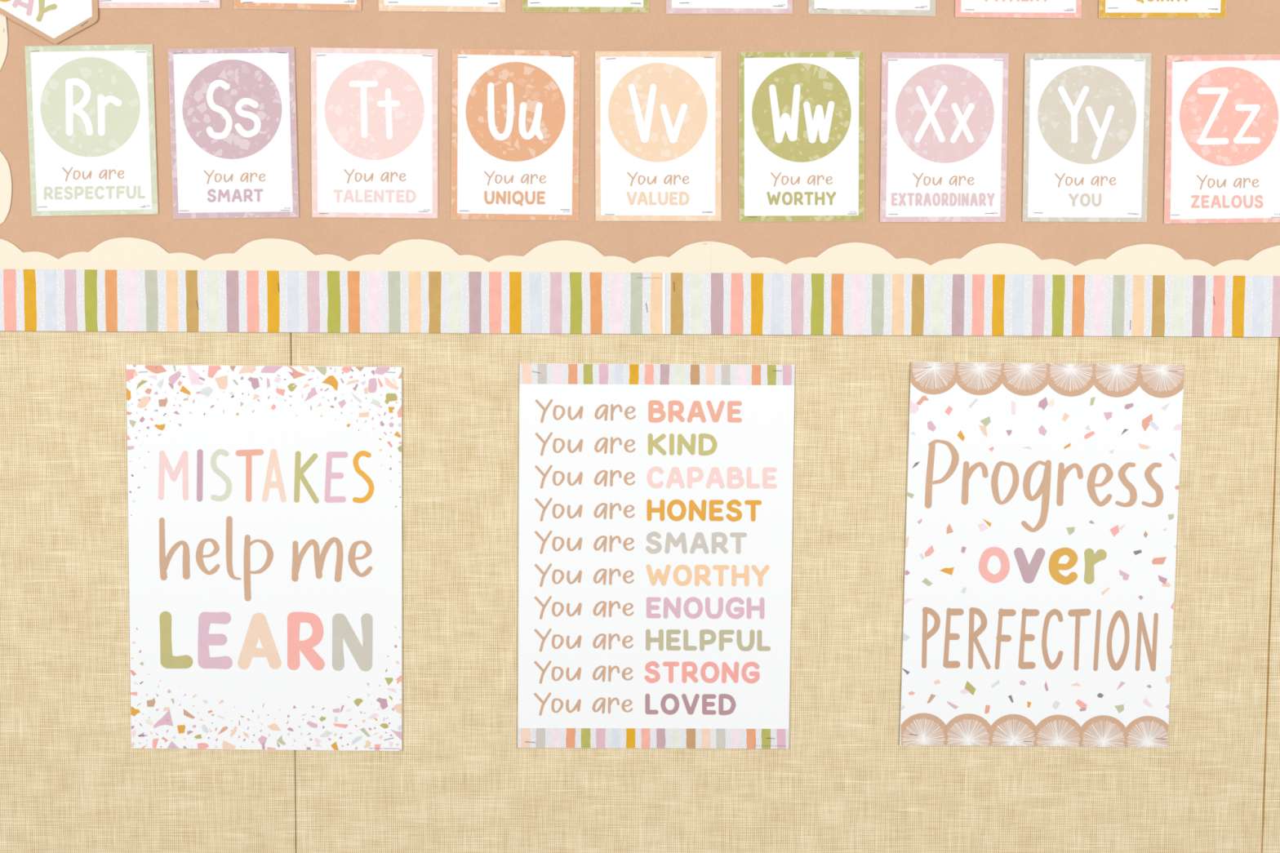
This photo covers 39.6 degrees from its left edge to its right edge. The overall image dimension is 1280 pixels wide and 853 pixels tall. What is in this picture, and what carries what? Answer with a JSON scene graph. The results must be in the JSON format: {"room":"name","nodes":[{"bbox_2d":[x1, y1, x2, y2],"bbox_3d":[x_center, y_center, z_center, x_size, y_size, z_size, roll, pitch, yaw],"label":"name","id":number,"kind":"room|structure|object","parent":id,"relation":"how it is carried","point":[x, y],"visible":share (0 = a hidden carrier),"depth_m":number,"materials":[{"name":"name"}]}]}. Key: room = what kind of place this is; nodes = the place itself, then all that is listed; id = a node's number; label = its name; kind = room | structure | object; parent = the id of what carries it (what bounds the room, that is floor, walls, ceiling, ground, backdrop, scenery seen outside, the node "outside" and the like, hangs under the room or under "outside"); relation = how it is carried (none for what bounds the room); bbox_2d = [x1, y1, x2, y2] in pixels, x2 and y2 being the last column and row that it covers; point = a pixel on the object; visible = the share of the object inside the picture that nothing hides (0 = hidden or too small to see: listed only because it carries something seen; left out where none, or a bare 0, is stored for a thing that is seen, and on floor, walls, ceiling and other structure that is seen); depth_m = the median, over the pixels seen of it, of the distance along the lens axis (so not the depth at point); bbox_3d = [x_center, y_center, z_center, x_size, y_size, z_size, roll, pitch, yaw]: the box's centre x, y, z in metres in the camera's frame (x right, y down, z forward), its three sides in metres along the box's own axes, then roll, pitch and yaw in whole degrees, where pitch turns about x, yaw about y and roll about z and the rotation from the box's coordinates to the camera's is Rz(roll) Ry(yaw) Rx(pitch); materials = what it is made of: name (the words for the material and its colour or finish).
{"room":"classroom","nodes":[
{"label":"classroom","id":0,"kind":"room"},
{"bbox_2d":[0,330,1279,852],"bbox_3d":[0.050,0.050,2.210,3.100,2.100,0.012,0,4,-1],"label":"wall","id":1,"kind":"structure","parent":0,"point":[460,780],"depth_m":2.22,"materials":[{"name":"fabric"}]},
{"bbox_2d":[125,364,401,751],"bbox_3d":[-0.465,0.165,2.205,0.340,0.482,0.002,0,4,0],"label":"poster","id":2,"kind":"object","parent":1,"relation":"attached to","point":[264,502],"visible":1,"depth_m":2.21,"materials":[{"name":"white paper"}]},
{"bbox_2d":[158,450,188,500],"bbox_3d":[-0.577,0.061,2.197,0.037,0.062,0.001,0,4,-1],"label":"print","id":3,"kind":"object","parent":2,"relation":"on","point":[173,465],"depth_m":2.20},
{"bbox_2d":[159,611,192,668],"bbox_3d":[-0.577,0.266,2.212,0.041,0.072,0.001,0,4,-1],"label":"print","id":4,"kind":"object","parent":2,"relation":"attached to","point":[175,628],"depth_m":2.21},
{"bbox_2d":[198,612,232,669],"bbox_3d":[-0.529,0.266,2.212,0.043,0.072,0.001,0,4,-1],"label":"print","id":5,"kind":"object","parent":2,"relation":"attached to","point":[215,628],"depth_m":2.21},
{"bbox_2d":[210,448,231,501],"bbox_3d":[-0.518,0.060,2.197,0.026,0.065,0.001,0,4,-1],"label":"print","id":6,"kind":"object","parent":2,"relation":"on","point":[220,459],"depth_m":2.20},
{"bbox_2d":[235,448,263,502],"bbox_3d":[-0.482,0.061,2.197,0.035,0.066,0.001,0,4,-1],"label":"print","id":7,"kind":"object","parent":2,"relation":"on","point":[249,462],"depth_m":2.20},
{"bbox_2d":[237,613,281,669],"bbox_3d":[-0.474,0.267,2.212,0.054,0.071,0.001,0,4,-1],"label":"print","id":8,"kind":"object","parent":2,"relation":"attached to","point":[259,634],"depth_m":2.21},
{"bbox_2d":[159,515,372,601],"bbox_3d":[-0.464,0.164,2.205,0.264,0.106,0.001,0,4,0],"label":"print","id":9,"kind":"object","parent":2,"relation":"attached to","point":[202,558],"depth_m":2.21,"materials":[{"name":"beige paper"}]},
{"bbox_2d":[262,448,286,502],"bbox_3d":[-0.453,0.061,2.198,0.030,0.066,0.001,0,4,-1],"label":"print","id":10,"kind":"object","parent":2,"relation":"on","point":[273,460],"depth_m":2.20},
{"bbox_2d":[287,612,324,670],"bbox_3d":[-0.416,0.267,2.213,0.046,0.074,0.001,0,4,-1],"label":"print","id":11,"kind":"object","parent":2,"relation":"attached to","point":[305,630],"depth_m":2.21},
{"bbox_2d":[293,451,319,503],"bbox_3d":[-0.413,0.063,2.198,0.031,0.065,0.001,0,4,-1],"label":"print","id":12,"kind":"object","parent":2,"relation":"on","point":[306,464],"depth_m":2.20},
{"bbox_2d":[324,451,347,502],"bbox_3d":[-0.376,0.063,2.198,0.029,0.064,0.001,0,4,-1],"label":"print","id":13,"kind":"object","parent":2,"relation":"on","point":[335,462],"depth_m":2.20},
{"bbox_2d":[332,613,372,671],"bbox_3d":[-0.358,0.269,2.213,0.051,0.073,0.001,0,4,-1],"label":"print","id":14,"kind":"object","parent":2,"relation":"attached to","point":[352,633],"depth_m":2.21},
{"bbox_2d":[352,450,373,502],"bbox_3d":[-0.342,0.062,2.198,0.027,0.065,0.001,0,4,-1],"label":"print","id":15,"kind":"object","parent":2,"relation":"on","point":[362,460],"depth_m":2.20},
{"bbox_2d":[0,269,666,333],"bbox_3d":[-0.395,-0.153,2.181,0.863,0.076,0.002,0,4,-1],"label":"striped border","id":16,"kind":"object","parent":1,"relation":"attached to","point":[31,300],"visible":1,"depth_m":2.18,"materials":[{"name":"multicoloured paper"}]},
{"bbox_2d":[0,0,1279,266],"bbox_3d":[0.117,-0.581,2.158,1.861,0.858,0.001,0,4,-1],"label":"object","id":17,"kind":"object","parent":1,"relation":"attached to","point":[1250,27],"visible":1,"depth_m":2.17,"materials":[{"name":"brown paper"}]},
{"bbox_2d":[0,0,97,44],"bbox_3d":[-0.738,-0.525,2.149,0.166,0.122,0.002,0,4,0],"label":"pennant","id":18,"kind":"object","parent":17,"relation":"attached to","point":[54,20],"visible":1,"depth_m":2.15,"materials":[{"name":"white paper"}]},
{"bbox_2d":[24,44,158,216],"bbox_3d":[-0.667,-0.360,2.164,0.160,0.209,0.002,0,4,0],"label":"card","id":19,"kind":"object","parent":17,"relation":"attached to","point":[91,108],"visible":1,"depth_m":2.16,"materials":[{"name":"beige paper"}]},
{"bbox_2d":[40,62,139,156],"bbox_3d":[-0.668,-0.387,2.162,0.120,0.116,0.001,0,4,-1],"label":"print","id":20,"kind":"object","parent":19,"relation":"attached to","point":[88,108],"depth_m":2.16,"materials":[{"name":"green paper"}]},
{"bbox_2d":[62,166,124,181],"bbox_3d":[-0.667,-0.307,2.168,0.076,0.018,0.001,0,4,-1],"label":"print","id":21,"kind":"object","parent":19,"relation":"on","point":[68,173],"depth_m":2.17,"materials":[{"name":"beige paper"}]},
{"bbox_2d":[65,78,121,136],"bbox_3d":[-0.664,-0.388,2.162,0.069,0.070,0.001,0,4,-1],"label":"print","id":22,"kind":"object","parent":19,"relation":"attached to","point":[93,106],"depth_m":2.16,"materials":[{"name":"white paper"}]},
{"bbox_2d":[44,185,145,199],"bbox_3d":[-0.666,-0.285,2.169,0.124,0.018,0.001,0,4,-1],"label":"print","id":23,"kind":"object","parent":19,"relation":"attached to","point":[51,192],"depth_m":2.17},
{"bbox_2d":[97,0,220,8],"bbox_3d":[-0.583,-0.607,2.147,0.151,0.203,0.002,0,4,0],"label":"card","id":24,"kind":"object","parent":17,"relation":"attached to","point":[103,4],"visible":1,"depth_m":2.15,"materials":[{"name":"beige paper"}]},
{"bbox_2d":[167,46,299,219],"bbox_3d":[-0.495,-0.357,2.166,0.158,0.209,0.002,0,4,0],"label":"card","id":25,"kind":"object","parent":17,"relation":"attached to","point":[233,113],"visible":1,"depth_m":2.17,"materials":[{"name":"beige paper"}]},
{"bbox_2d":[182,62,280,158],"bbox_3d":[-0.496,-0.385,2.164,0.120,0.116,0.001,0,4,-1],"label":"print","id":26,"kind":"object","parent":25,"relation":"attached to","point":[231,109],"depth_m":2.16,"materials":[{"name":"purple"}]},
{"bbox_2d":[206,80,261,139],"bbox_3d":[-0.495,-0.386,2.163,0.067,0.072,0.001,0,4,-1],"label":"print","id":27,"kind":"object","parent":25,"relation":"attached to","point":[233,107],"depth_m":2.16,"materials":[{"name":"white paper"}]},
{"bbox_2d":[234,0,361,11],"bbox_3d":[-0.415,-0.606,2.149,0.155,0.204,0.002,0,4,0],"label":"card","id":28,"kind":"object","parent":17,"relation":"attached to","point":[340,5],"visible":1,"depth_m":2.16,"materials":[{"name":"beige paper"}]},
{"bbox_2d":[0,237,711,272],"bbox_3d":[-0.359,-0.201,2.179,0.893,0.061,0.002,0,4,-1],"label":"scalloped border","id":29,"kind":"object","parent":17,"relation":"attached to","point":[119,253],"visible":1,"depth_m":2.18,"materials":[{"name":"beige paper"}]},
{"bbox_2d":[310,47,438,218],"bbox_3d":[-0.324,-0.358,2.168,0.155,0.207,0.002,0,4,0],"label":"card","id":30,"kind":"object","parent":17,"relation":"attached to","point":[374,111],"visible":1,"depth_m":2.17,"materials":[{"name":"beige paper"}]},
{"bbox_2d":[348,80,399,139],"bbox_3d":[-0.323,-0.385,2.166,0.063,0.071,0.001,0,4,-1],"label":"print","id":31,"kind":"object","parent":30,"relation":"attached to","point":[374,106],"depth_m":2.17,"materials":[{"name":"white paper"}]},
{"bbox_2d":[324,60,424,159],"bbox_3d":[-0.324,-0.386,2.166,0.121,0.120,0.001,0,4,-1],"label":"print","id":32,"kind":"object","parent":30,"relation":"attached to","point":[375,109],"depth_m":2.17},
{"bbox_2d":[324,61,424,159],"bbox_3d":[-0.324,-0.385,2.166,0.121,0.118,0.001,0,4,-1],"label":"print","id":33,"kind":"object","parent":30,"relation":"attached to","point":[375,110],"depth_m":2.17,"materials":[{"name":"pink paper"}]},
{"bbox_2d":[343,168,405,183],"bbox_3d":[-0.324,-0.306,2.171,0.076,0.018,0.001,0,4,-1],"label":"print","id":34,"kind":"object","parent":30,"relation":"attached to","point":[350,175],"depth_m":2.17,"materials":[{"name":"beige paper"}]},
{"bbox_2d":[333,189,416,202],"bbox_3d":[-0.324,-0.282,2.173,0.101,0.016,0.001,0,4,-1],"label":"print","id":35,"kind":"object","parent":30,"relation":"attached to","point":[340,195],"depth_m":2.17},
{"bbox_2d":[377,0,506,13],"bbox_3d":[-0.240,-0.604,2.151,0.155,0.203,0.002,0,4,-1],"label":"card","id":36,"kind":"object","parent":17,"relation":"attached to","point":[460,6],"visible":1,"depth_m":2.16,"materials":[{"name":"beige paper"}]},
{"bbox_2d":[450,48,580,221],"bbox_3d":[-0.152,-0.356,2.170,0.158,0.207,0.002,0,4,-1],"label":"card","id":37,"kind":"object","parent":17,"relation":"attached to","point":[515,115],"visible":1,"depth_m":2.17,"materials":[{"name":"beige paper"}]},
{"bbox_2d":[484,170,546,185],"bbox_3d":[-0.153,-0.303,2.173,0.076,0.018,0.001,0,4,-1],"label":"print","id":38,"kind":"object","parent":37,"relation":"attached to","point":[491,177],"depth_m":2.17,"materials":[{"name":"beige paper"}]},
{"bbox_2d":[487,82,543,140],"bbox_3d":[-0.152,-0.384,2.167,0.068,0.070,0.001,0,4,-1],"label":"print","id":39,"kind":"object","parent":37,"relation":"attached to","point":[515,110],"depth_m":2.17,"materials":[{"name":"white paper"}]},
{"bbox_2d":[469,62,564,159],"bbox_3d":[-0.150,-0.385,2.167,0.116,0.118,0.001,0,4,-1],"label":"print","id":40,"kind":"object","parent":37,"relation":"attached to","point":[517,109],"depth_m":2.17,"materials":[{"name":"orange paper"}]},
{"bbox_2d":[522,0,648,13],"bbox_3d":[-0.066,-0.604,2.153,0.155,0.203,0.002,0,4,0],"label":"card","id":41,"kind":"object","parent":17,"relation":"attached to","point":[531,6],"visible":1,"depth_m":2.16,"materials":[{"name":"beige paper"}]},
{"bbox_2d":[595,50,721,221],"bbox_3d":[0.022,-0.355,2.172,0.156,0.208,0.002,0,4,-1],"label":"card","id":42,"kind":"object","parent":17,"relation":"attached to","point":[658,117],"visible":1,"depth_m":2.17,"materials":[{"name":"beige paper"}]},
{"bbox_2d":[609,62,702,159],"bbox_3d":[0.020,-0.384,2.169,0.114,0.118,0.001,0,4,-1],"label":"print","id":43,"kind":"object","parent":42,"relation":"attached to","point":[656,108],"depth_m":2.17,"materials":[{"name":"beige"}]},
{"bbox_2d":[628,84,687,142],"bbox_3d":[0.022,-0.382,2.169,0.072,0.072,0.001,0,4,-1],"label":"print","id":44,"kind":"object","parent":42,"relation":"attached to","point":[658,113],"depth_m":2.17,"materials":[{"name":"white paper"}]},
{"bbox_2d":[626,171,688,186],"bbox_3d":[0.022,-0.303,2.175,0.076,0.018,0.001,0,4,-1],"label":"print","id":45,"kind":"object","parent":42,"relation":"attached to","point":[633,178],"depth_m":2.18,"materials":[{"name":"beige paper"}]},
{"bbox_2d":[665,0,792,13],"bbox_3d":[0.109,-0.603,2.155,0.155,0.204,0.002,0,4,-1],"label":"card","id":46,"kind":"object","parent":17,"relation":"attached to","point":[673,6],"visible":1,"depth_m":2.16,"materials":[{"name":"beige paper"}]},
{"bbox_2d":[737,50,864,222],"bbox_3d":[0.198,-0.355,2.174,0.157,0.209,0.002,0,4,0],"label":"card","id":47,"kind":"object","parent":17,"relation":"attached to","point":[802,115],"visible":1,"depth_m":2.17,"materials":[{"name":"beige paper"}]},
{"bbox_2d":[768,84,834,143],"bbox_3d":[0.197,-0.382,2.171,0.080,0.071,0.001,0,4,-1],"label":"print","id":48,"kind":"object","parent":47,"relation":"attached to","point":[799,113],"depth_m":2.17,"materials":[{"name":"white paper"}]},
{"bbox_2d":[751,62,851,162],"bbox_3d":[0.197,-0.383,2.171,0.121,0.120,0.001,0,4,-1],"label":"print","id":49,"kind":"object","parent":47,"relation":"attached to","point":[802,112],"depth_m":2.17},
{"bbox_2d":[770,172,832,186],"bbox_3d":[0.198,-0.302,2.177,0.076,0.018,0.001,0,4,-1],"label":"print","id":50,"kind":"object","parent":47,"relation":"attached to","point":[777,179],"depth_m":2.18,"materials":[{"name":"beige paper"}]},
{"bbox_2d":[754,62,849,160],"bbox_3d":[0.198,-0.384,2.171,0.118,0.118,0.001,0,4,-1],"label":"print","id":51,"kind":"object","parent":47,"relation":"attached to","point":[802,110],"depth_m":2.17,"materials":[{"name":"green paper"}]},
{"bbox_2d":[808,0,936,16],"bbox_3d":[0.283,-0.602,2.156,0.156,0.205,0.002,0,4,0],"label":"card","id":52,"kind":"object","parent":17,"relation":"attached to","point":[889,7],"visible":1,"depth_m":2.16,"materials":[{"name":"beige paper"}]},
{"bbox_2d":[880,51,1008,222],"bbox_3d":[0.372,-0.353,2.175,0.156,0.207,0.002,0,4,-1],"label":"card","id":53,"kind":"object","parent":17,"relation":"attached to","point":[944,131],"visible":1,"depth_m":2.17,"materials":[{"name":"beige paper"}]},
{"bbox_2d":[891,192,994,206],"bbox_3d":[0.372,-0.279,2.180,0.127,0.017,0.001,0,4,-1],"label":"print","id":54,"kind":"object","parent":53,"relation":"attached to","point":[898,199],"depth_m":2.18},
{"bbox_2d":[914,84,974,143],"bbox_3d":[0.372,-0.382,2.172,0.073,0.070,0.001,0,4,-1],"label":"print","id":55,"kind":"object","parent":53,"relation":"attached to","point":[944,113],"depth_m":2.17,"materials":[{"name":"white paper"}]},
{"bbox_2d":[895,64,994,163],"bbox_3d":[0.372,-0.382,2.173,0.121,0.120,0.001,0,4,-1],"label":"print","id":56,"kind":"object","parent":53,"relation":"attached to","point":[944,113],"depth_m":2.17},
{"bbox_2d":[711,241,1279,275],"bbox_3d":[0.551,-0.196,2.189,0.939,0.058,0.002,0,4,-1],"label":"scalloped border","id":57,"kind":"object","parent":17,"relation":"attached to","point":[850,257],"visible":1,"depth_m":2.19,"materials":[{"name":"beige paper"}]},
{"bbox_2d":[955,0,1081,18],"bbox_3d":[0.461,-0.599,2.158,0.155,0.204,0.002,0,4,-1],"label":"card","id":58,"kind":"object","parent":17,"relation":"attached to","point":[1049,9],"visible":1,"depth_m":2.16,"materials":[{"name":"beige paper"}]},
{"bbox_2d":[1022,53,1151,222],"bbox_3d":[0.546,-0.354,2.177,0.156,0.206,0.002,0,4,-1],"label":"card","id":59,"kind":"object","parent":17,"relation":"attached to","point":[1086,116],"visible":1,"depth_m":2.18,"materials":[{"name":"beige paper"}]},
{"bbox_2d":[1057,85,1114,159],"bbox_3d":[0.545,-0.372,2.175,0.070,0.089,0.001,0,4,-1],"label":"print","id":60,"kind":"object","parent":59,"relation":"on","point":[1086,113],"depth_m":2.18,"materials":[{"name":"white paper"}]},
{"bbox_2d":[1038,65,1133,161],"bbox_3d":[0.546,-0.383,2.174,0.118,0.116,0.001,0,4,-1],"label":"print","id":61,"kind":"object","parent":59,"relation":"attached to","point":[1086,113],"depth_m":2.17,"materials":[{"name":"beige paper"}]},
{"bbox_2d":[1098,0,1226,17],"bbox_3d":[0.637,-0.599,2.160,0.157,0.205,0.002,0,4,-1],"label":"card","id":62,"kind":"object","parent":17,"relation":"attached to","point":[1108,8],"visible":1,"depth_m":2.17,"materials":[{"name":"beige paper"}]},
{"bbox_2d":[1164,53,1279,223],"bbox_3d":[0.720,-0.352,2.179,0.156,0.207,0.002,0,4,-1],"label":"card","id":63,"kind":"object","parent":17,"relation":"attached to","point":[1222,160],"visible":1,"depth_m":2.18,"materials":[{"name":"beige paper"}]},
{"bbox_2d":[1191,195,1263,208],"bbox_3d":[0.721,-0.276,2.184,0.090,0.017,0.001,0,4,-1],"label":"print","id":64,"kind":"object","parent":63,"relation":"attached to","point":[1197,201],"depth_m":2.18},
{"bbox_2d":[1196,174,1258,189],"bbox_3d":[0.721,-0.300,2.182,0.077,0.018,0.001,0,4,-1],"label":"print","id":65,"kind":"object","parent":63,"relation":"on","point":[1203,181],"depth_m":2.18,"materials":[{"name":"beige"}]},
{"bbox_2d":[1196,87,1260,144],"bbox_3d":[0.721,-0.380,2.176,0.080,0.070,0.001,0,4,-1],"label":"print","id":66,"kind":"object","parent":63,"relation":"attached to","point":[1225,115],"depth_m":2.18,"materials":[{"name":"white paper"}]},
{"bbox_2d":[1180,69,1278,164],"bbox_3d":[0.721,-0.379,2.176,0.121,0.116,0.001,0,4,-1],"label":"print","id":67,"kind":"object","parent":63,"relation":"attached to","point":[1228,117],"depth_m":2.18,"materials":[{"name":"pink paper"}]},
{"bbox_2d":[517,363,795,749],"bbox_3d":[0.019,0.163,2.210,0.341,0.482,0.002,0,4,-1],"label":"poster","id":68,"kind":"object","parent":1,"relation":"attached to","point":[655,523],"visible":1,"depth_m":2.21,"materials":[{"name":"white paper"}]},
{"bbox_2d":[533,692,632,715],"bbox_3d":[-0.071,0.347,2.222,0.123,0.029,0.001,0,4,-1],"label":"print","id":69,"kind":"object","parent":68,"relation":"on","point":[545,704],"depth_m":2.22,"materials":[{"name":"beige paper"}]},
{"bbox_2d":[533,660,632,684],"bbox_3d":[-0.070,0.307,2.219,0.124,0.029,0.001,0,4,-1],"label":"print","id":70,"kind":"object","parent":68,"relation":"on","point":[545,672],"depth_m":2.22,"materials":[{"name":"beige paper"}]},
{"bbox_2d":[534,628,633,652],"bbox_3d":[-0.070,0.267,2.216,0.124,0.030,0.001,0,4,-1],"label":"print","id":71,"kind":"object","parent":68,"relation":"on","point":[546,640],"depth_m":2.22,"materials":[{"name":"beige paper"}]},
{"bbox_2d":[534,595,633,619],"bbox_3d":[-0.070,0.226,2.213,0.124,0.030,0.001,0,4,-1],"label":"print","id":72,"kind":"object","parent":68,"relation":"on","point":[546,607],"depth_m":2.21,"materials":[{"name":"beige"}]},
{"bbox_2d":[534,563,634,586],"bbox_3d":[-0.069,0.185,2.211,0.124,0.030,0.001,0,4,-1],"label":"print","id":73,"kind":"object","parent":68,"relation":"on","point":[546,575],"depth_m":2.21,"materials":[{"name":"beige paper"}]},
{"bbox_2d":[534,530,634,554],"bbox_3d":[-0.069,0.144,2.208,0.124,0.030,0.001,0,4,-1],"label":"print","id":74,"kind":"object","parent":68,"relation":"on","point":[546,542],"depth_m":2.21,"materials":[{"name":"beige paper"}]},
{"bbox_2d":[534,497,635,521],"bbox_3d":[-0.068,0.103,2.205,0.124,0.030,0.001,0,4,-1],"label":"print","id":75,"kind":"object","parent":68,"relation":"on","point":[546,509],"depth_m":2.21,"materials":[{"name":"beige paper"}]},
{"bbox_2d":[534,465,635,488],"bbox_3d":[-0.068,0.062,2.202,0.124,0.030,0.001,0,4,-1],"label":"print","id":76,"kind":"object","parent":68,"relation":"on","point":[546,477],"depth_m":2.20,"materials":[{"name":"beige paper"}]},
{"bbox_2d":[535,431,635,456],"bbox_3d":[-0.068,0.022,2.199,0.124,0.030,0.001,0,4,-1],"label":"print","id":77,"kind":"object","parent":68,"relation":"on","point":[547,443],"depth_m":2.20,"materials":[{"name":"beige paper"}]},
{"bbox_2d":[535,399,635,422],"bbox_3d":[-0.067,-0.019,2.196,0.124,0.030,0.001,0,4,-1],"label":"print","id":78,"kind":"object","parent":68,"relation":"on","point":[547,411],"depth_m":2.20,"materials":[{"name":"beige paper"}]},
{"bbox_2d":[518,728,788,748],"bbox_3d":[0.017,0.391,2.226,0.339,0.026,0.001,0,4,-1],"label":"print","id":79,"kind":"object","parent":68,"relation":"attached to","point":[610,738],"depth_m":2.23,"materials":[{"name":"paper"}]},
{"bbox_2d":[519,364,794,385],"bbox_3d":[0.021,-0.064,2.193,0.339,0.025,0.001,0,4,-1],"label":"print","id":80,"kind":"object","parent":68,"relation":"on","point":[529,374],"depth_m":2.19,"materials":[{"name":"paper"}]},
{"bbox_2d":[648,433,717,455],"bbox_3d":[0.053,0.022,2.200,0.086,0.028,0.001,0,4,-1],"label":"print","id":81,"kind":"object","parent":68,"relation":"on","point":[659,444],"depth_m":2.20},
{"bbox_2d":[644,693,735,715],"bbox_3d":[0.063,0.348,2.224,0.113,0.027,0.001,0,4,-1],"label":"print","id":82,"kind":"object","parent":68,"relation":"on","point":[655,704],"depth_m":2.22},
{"bbox_2d":[648,400,742,422],"bbox_3d":[0.068,-0.018,2.197,0.116,0.028,0.001,0,4,-1],"label":"print","id":83,"kind":"object","parent":68,"relation":"attached to","point":[659,411],"depth_m":2.20},
{"bbox_2d":[645,531,746,554],"bbox_3d":[0.070,0.145,2.209,0.126,0.028,0.001,0,4,-1],"label":"print","id":84,"kind":"object","parent":68,"relation":"on","point":[656,542],"depth_m":2.21},
{"bbox_2d":[644,661,759,683],"bbox_3d":[0.078,0.307,2.221,0.144,0.028,0.001,0,4,-1],"label":"print","id":85,"kind":"object","parent":68,"relation":"attached to","point":[655,672],"depth_m":2.22},
{"bbox_2d":[646,499,761,521],"bbox_3d":[0.080,0.104,2.206,0.142,0.028,0.001,0,4,-1],"label":"print","id":86,"kind":"object","parent":68,"relation":"on","point":[657,510],"depth_m":2.21},
{"bbox_2d":[646,596,764,619],"bbox_3d":[0.082,0.226,2.215,0.147,0.028,0.001,0,4,-1],"label":"print","id":87,"kind":"object","parent":68,"relation":"on","point":[657,607],"depth_m":2.22},
{"bbox_2d":[645,564,769,586],"bbox_3d":[0.084,0.185,2.212,0.153,0.027,0.001,0,4,-1],"label":"print","id":88,"kind":"object","parent":68,"relation":"on","point":[656,575],"depth_m":2.21},
{"bbox_2d":[645,629,770,651],"bbox_3d":[0.085,0.267,2.218,0.156,0.027,0.001,0,4,-1],"label":"print","id":89,"kind":"object","parent":68,"relation":"on","point":[656,640],"depth_m":2.22},
{"bbox_2d":[647,466,777,488],"bbox_3d":[0.089,0.064,2.204,0.161,0.028,0.001,0,4,-1],"label":"print","id":90,"kind":"object","parent":68,"relation":"on","point":[658,477],"depth_m":2.20},
{"bbox_2d":[666,272,1279,337],"bbox_3d":[0.527,-0.149,2.189,0.992,0.076,0.002,0,4,-1],"label":"striped border","id":91,"kind":"object","parent":1,"relation":"attached to","point":[697,303],"visible":1,"depth_m":2.19,"materials":[{"name":"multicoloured paper"}]},
{"bbox_2d":[899,361,1184,747],"bbox_3d":[0.500,0.162,2.215,0.346,0.484,0.002,0,4,-1],"label":"poster","id":92,"kind":"object","parent":1,"relation":"attached to","point":[1042,499],"visible":1,"depth_m":2.21,"materials":[{"name":"white paper"}]},
{"bbox_2d":[978,546,1009,583],"bbox_3d":[0.441,0.173,2.215,0.039,0.046,0.001,0,4,-1],"label":"print","id":93,"kind":"object","parent":92,"relation":"attached to","point":[993,562],"depth_m":2.21},
{"bbox_2d":[1013,547,1044,583],"bbox_3d":[0.485,0.173,2.215,0.039,0.045,0.001,0,4,-1],"label":"print","id":94,"kind":"object","parent":92,"relation":"on","point":[1028,562],"depth_m":2.22},
{"bbox_2d":[901,713,1168,747],"bbox_3d":[0.495,0.381,2.230,0.337,0.043,0.002,0,4,-1],"label":"print","id":95,"kind":"object","parent":92,"relation":"attached to","point":[1052,730],"depth_m":2.23,"materials":[{"name":"beige"}]},
{"bbox_2d":[921,607,1158,671],"bbox_3d":[0.500,0.266,2.222,0.296,0.081,0.001,0,4,-1],"label":"print","id":96,"kind":"object","parent":92,"relation":"attached to","point":[954,639],"depth_m":2.22,"materials":[{"name":"beige paper"}]},
{"bbox_2d":[924,439,1163,532],"bbox_3d":[0.502,0.074,2.208,0.297,0.115,0.001,0,4,-1],"label":"print","id":97,"kind":"object","parent":92,"relation":"attached to","point":[971,485],"depth_m":2.21,"materials":[{"name":"beige paper"}]},
{"bbox_2d":[911,361,1184,398],"bbox_3d":[0.504,-0.058,2.199,0.339,0.043,0.002,0,4,-1],"label":"print","id":98,"kind":"object","parent":92,"relation":"on","point":[929,380],"depth_m":2.20,"materials":[{"name":"beige"}]},
{"bbox_2d":[1048,547,1077,584],"bbox_3d":[0.528,0.174,2.216,0.036,0.047,0.001,0,4,-1],"label":"print","id":99,"kind":"object","parent":92,"relation":"on","point":[1063,562],"depth_m":2.22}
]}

